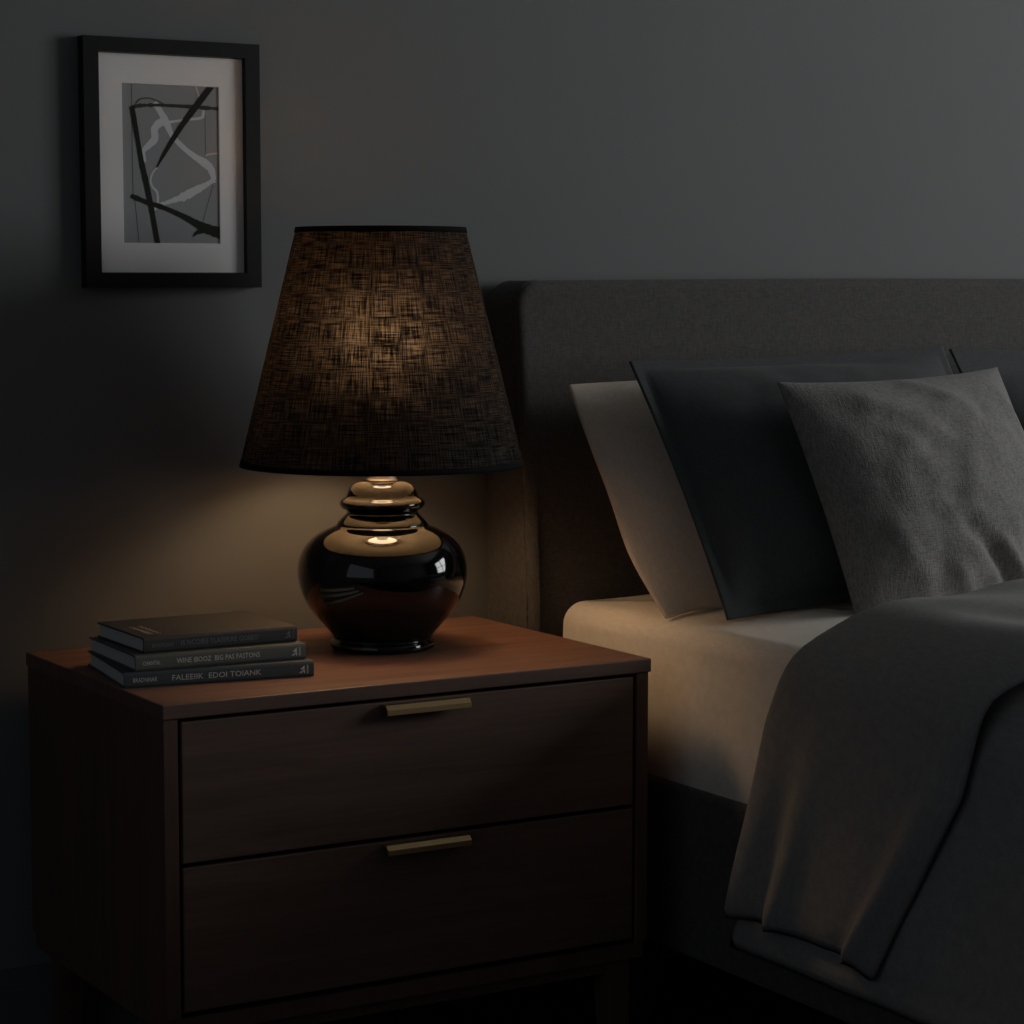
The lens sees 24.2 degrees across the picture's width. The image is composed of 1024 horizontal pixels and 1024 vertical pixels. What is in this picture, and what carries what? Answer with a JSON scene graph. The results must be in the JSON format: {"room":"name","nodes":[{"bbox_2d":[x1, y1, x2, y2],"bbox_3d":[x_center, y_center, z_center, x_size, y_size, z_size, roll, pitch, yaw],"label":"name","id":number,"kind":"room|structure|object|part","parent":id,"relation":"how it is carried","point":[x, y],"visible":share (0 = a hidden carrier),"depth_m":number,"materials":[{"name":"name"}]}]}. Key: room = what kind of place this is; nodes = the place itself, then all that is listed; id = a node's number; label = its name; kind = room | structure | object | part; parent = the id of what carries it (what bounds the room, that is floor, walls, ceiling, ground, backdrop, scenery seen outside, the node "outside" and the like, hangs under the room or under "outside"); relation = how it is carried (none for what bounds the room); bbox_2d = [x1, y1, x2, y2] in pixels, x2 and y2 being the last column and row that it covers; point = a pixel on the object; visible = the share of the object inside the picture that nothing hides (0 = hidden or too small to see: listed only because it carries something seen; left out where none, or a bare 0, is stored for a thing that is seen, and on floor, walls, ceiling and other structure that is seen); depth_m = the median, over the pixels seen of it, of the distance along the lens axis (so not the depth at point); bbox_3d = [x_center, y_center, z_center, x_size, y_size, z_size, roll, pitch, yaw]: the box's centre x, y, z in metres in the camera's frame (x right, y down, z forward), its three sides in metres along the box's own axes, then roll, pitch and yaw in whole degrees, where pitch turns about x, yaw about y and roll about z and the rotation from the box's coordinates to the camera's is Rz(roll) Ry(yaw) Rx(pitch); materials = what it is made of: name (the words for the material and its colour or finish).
{"room":"bedroom","nodes":[
{"label":"bedroom","id":0,"kind":"room"},
{"bbox_2d":[0,0,1023,969],"bbox_3d":[-0.223,-0.614,3.121,5.590,2.550,0.120,-3,6,-31],"label":"wall","id":1,"kind":"structure","parent":0,"point":[568,139],"depth_m":3.11,"materials":[{"name":"grey paint"}]},
{"bbox_2d":[77,35,261,287],"bbox_3d":[-0.419,-0.428,2.942,0.232,0.302,0.018,-3,6,-31],"label":"framed picture","id":2,"kind":"object","parent":1,"relation":"attached to","point":[170,151],"visible":1,"depth_m":2.94,"materials":[{"name":"black paint"}]},
{"bbox_2d":[122,83,219,242],"bbox_3d":[-0.420,-0.428,2.943,0.136,0.202,0.003,-3,6,-31],"label":"artwork","id":3,"kind":"object","parent":2,"relation":"attached to","point":[171,131],"depth_m":2.94,"materials":[{"name":"grey paper"}]},
{"bbox_2d":[0,948,685,1023],"bbox_3d":[-0.188,0.599,3.180,5.350,0.125,0.016,-3,6,-31],"label":"baseboard","id":4,"kind":"structure","parent":1,"relation":"attached to","point":[26,991],"depth_m":2.94,"materials":[{"name":"paint"}]},
{"bbox_2d":[317,955,849,1023],"bbox_3d":[0.793,0.869,1.548,5.590,0.100,4.096,-3,6,-31],"label":"floor","id":5,"kind":"structure","parent":0,"point":[692,990],"depth_m":3.19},
{"bbox_2d":[26,616,650,1023],"bbox_3d":[-0.207,0.430,2.870,0.620,0.520,0.438,-3,6,-31],"label":"nightstand","id":6,"kind":"object","parent":5,"relation":"on","point":[455,821],"visible":0.99,"depth_m":2.69,"materials":[{"name":"brown wood"}]},
{"bbox_3d":[-0.539,0.607,2.912,0.033,0.159,0.033,-3,6,-31],"label":"leg","id":7,"kind":"part","parent":6,"relation":"part of","materials":[{"name":"brown wood"}]},
{"bbox_3d":[-0.468,0.364,2.715,0.016,0.326,0.422,-3,6,-31],"label":"panel","id":8,"kind":"part","parent":6,"relation":"part of","materials":[{"name":"brown wood"}]},
{"bbox_2d":[88,650,313,687],"bbox_3d":[-0.358,0.173,2.735,0.218,0.018,0.176,-2,6,-23],"label":"book","id":9,"kind":"object","parent":6,"relation":"on","point":[124,677],"visible":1,"depth_m":2.66,"materials":[{"name":"grey paper"}]},
{"bbox_2d":[89,636,306,671],"bbox_3d":[-0.361,0.155,2.736,0.202,0.018,0.164,-3,6,-28],"label":"book","id":10,"kind":"object","parent":9,"relation":"on","point":[128,658],"visible":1,"depth_m":2.67,"materials":[{"name":"grey paper"}]},
{"bbox_2d":[97,611,296,652],"bbox_3d":[-0.361,0.137,2.738,0.186,0.018,0.146,-3,6,-30],"label":"book","id":11,"kind":"object","parent":10,"relation":"on","point":[213,630],"visible":1,"depth_m":2.70,"materials":[{"name":"black paper"}]},
{"bbox_2d":[239,225,523,654],"bbox_3d":[-0.157,-0.088,2.885,0.344,0.508,0.344,-3,6,-31],"label":"table lamp","id":12,"kind":"object","parent":6,"relation":"on","point":[381,364],"visible":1,"depth_m":2.77,"materials":[{"name":"black ceramic"}]},
{"bbox_3d":[-0.157,-0.338,2.861,0.208,0.006,0.208,-3,6,-31],"label":"trim","id":13,"kind":"part","parent":12,"relation":"part of","materials":[{"name":"black fabric"}]},
{"bbox_3d":[-0.157,-0.199,2.875,0.342,0.284,0.342,-3,6,-31],"label":"lamp shade","id":14,"kind":"part","parent":12,"relation":"part of","materials":[{"name":"fabric"}]},
{"bbox_3d":[-0.157,-0.060,2.888,0.344,0.006,0.344,-3,6,-31],"label":"trim","id":15,"kind":"part","parent":12,"relation":"part of","materials":[{"name":"black fabric"}]},
{"bbox_2d":[367,476,397,481],"bbox_3d":[-0.157,-0.096,2.885,0.038,0.116,0.038,-3,6,-31],"label":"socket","id":16,"kind":"object","parent":12,"relation":"attached to","point":[385,478],"depth_m":2.88,"materials":[{"name":"gold metal"}]},
{"bbox_3d":[-0.123,0.360,2.720,0.583,0.016,0.038,-3,6,-31],"label":"divider rail","id":17,"kind":"part","parent":6,"relation":"part of","materials":[{"name":"black wood"}]},
{"bbox_3d":[-0.204,0.269,2.848,0.574,0.153,0.393,-3,6,-31],"label":"drawer","id":18,"kind":"part","parent":6,"relation":"part of","materials":[{"name":"brown wood"}]},
{"bbox_3d":[-0.204,0.428,2.864,0.574,0.158,0.393,-3,6,-31],"label":"drawer","id":19,"kind":"part","parent":6,"relation":"part of","materials":[{"name":"brown wood"}]},
{"bbox_3d":[-0.095,0.217,2.670,0.107,0.011,0.015,-3,6,-31],"label":"handle","id":20,"kind":"part","parent":6,"relation":"part of","materials":[{"name":"gold metal"}]},
{"bbox_3d":[-0.095,0.374,2.685,0.107,0.011,0.015,-3,6,-31],"label":"handle","id":21,"kind":"part","parent":6,"relation":"part of","materials":[{"name":"gold metal"}]},
{"bbox_3d":[-0.070,0.581,3.190,0.033,0.159,0.033,-3,6,-31],"label":"leg","id":22,"kind":"part","parent":6,"relation":"part of","materials":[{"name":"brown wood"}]},
{"bbox_3d":[0.119,0.611,2.874,0.033,0.159,0.033,-3,6,-31],"label":"leg","id":23,"kind":"part","parent":6,"relation":"part of","materials":[{"name":"brown wood"}]},
{"bbox_3d":[0.047,0.334,3.020,0.016,0.326,0.422,-3,6,-31],"label":"panel","id":24,"kind":"part","parent":6,"relation":"part of","materials":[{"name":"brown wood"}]},
{"bbox_2d":[487,278,1023,1023],"bbox_3d":[1.060,0.231,2.606,1.251,0.968,2.184,-3,6,-31],"label":"frame","id":25,"kind":"object","parent":5,"relation":"on","point":[556,543],"visible":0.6,"depth_m":3.16,"materials":[{"name":"grey fabric"}]},
{"bbox_3d":[0.175,0.592,3.135,0.052,0.146,0.052,-3,6,-31],"label":"leg","id":26,"kind":"part","parent":25,"relation":"part of","materials":[{"name":"black"}]},
{"bbox_2d":[563,594,854,803],"bbox_3d":[1.063,0.267,2.590,1.166,0.223,1.983,-3,6,-31],"label":"mattress","id":27,"kind":"object","parent":25,"relation":"on","point":[713,679],"visible":0.23,"depth_m":2.87,"materials":[{"name":"beige fabric"}]},
{"bbox_2d":[569,380,722,618],"bbox_3d":[0.372,-0.032,3.151,0.581,0.287,0.212,-3,6,-30],"label":"pillow","id":28,"kind":"object","parent":27,"relation":"on","point":[658,531],"visible":0.27,"depth_m":3.00,"materials":[{"name":"beige fabric"}]},
{"bbox_2d":[629,346,952,619],"bbox_3d":[0.427,-0.049,3.080,0.527,0.318,0.209,-3,6,-31],"label":"pillow","id":29,"kind":"object","parent":27,"relation":"on","point":[727,431],"visible":0.59,"depth_m":2.96,"materials":[{"name":"blue fabric"}]},
{"bbox_2d":[724,578,1023,1023],"bbox_3d":[1.170,0.319,2.421,1.295,0.449,1.537,-3,6,-31],"label":"duvet","id":30,"kind":"object","parent":27,"relation":"on","point":[879,859],"visible":1,"depth_m":2.50,"materials":[{"name":"grey fabric"}]},
{"bbox_2d":[777,367,1023,613],"bbox_3d":[0.538,-0.016,2.998,0.393,0.320,0.170,-3,6,-32],"label":"cushion","id":31,"kind":"object","parent":27,"relation":"on","point":[919,482],"visible":0.91,"depth_m":2.93,"materials":[{"name":"grey fabric"}]},
{"bbox_2d":[949,349,1023,430],"bbox_3d":[0.883,-0.076,3.374,0.520,0.312,0.208,-3,6,-31],"label":"pillow","id":32,"kind":"object","parent":27,"relation":"on","point":[1009,363],"visible":0.5,"depth_m":3.33,"materials":[{"name":"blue fabric"}]},
{"bbox_3d":[0.585,0.494,2.309,0.040,0.209,2.034,-3,6,-31],"label":"rail","id":33,"kind":"part","parent":25,"relation":"part of","materials":[{"name":"grey fabric"}]}
]}

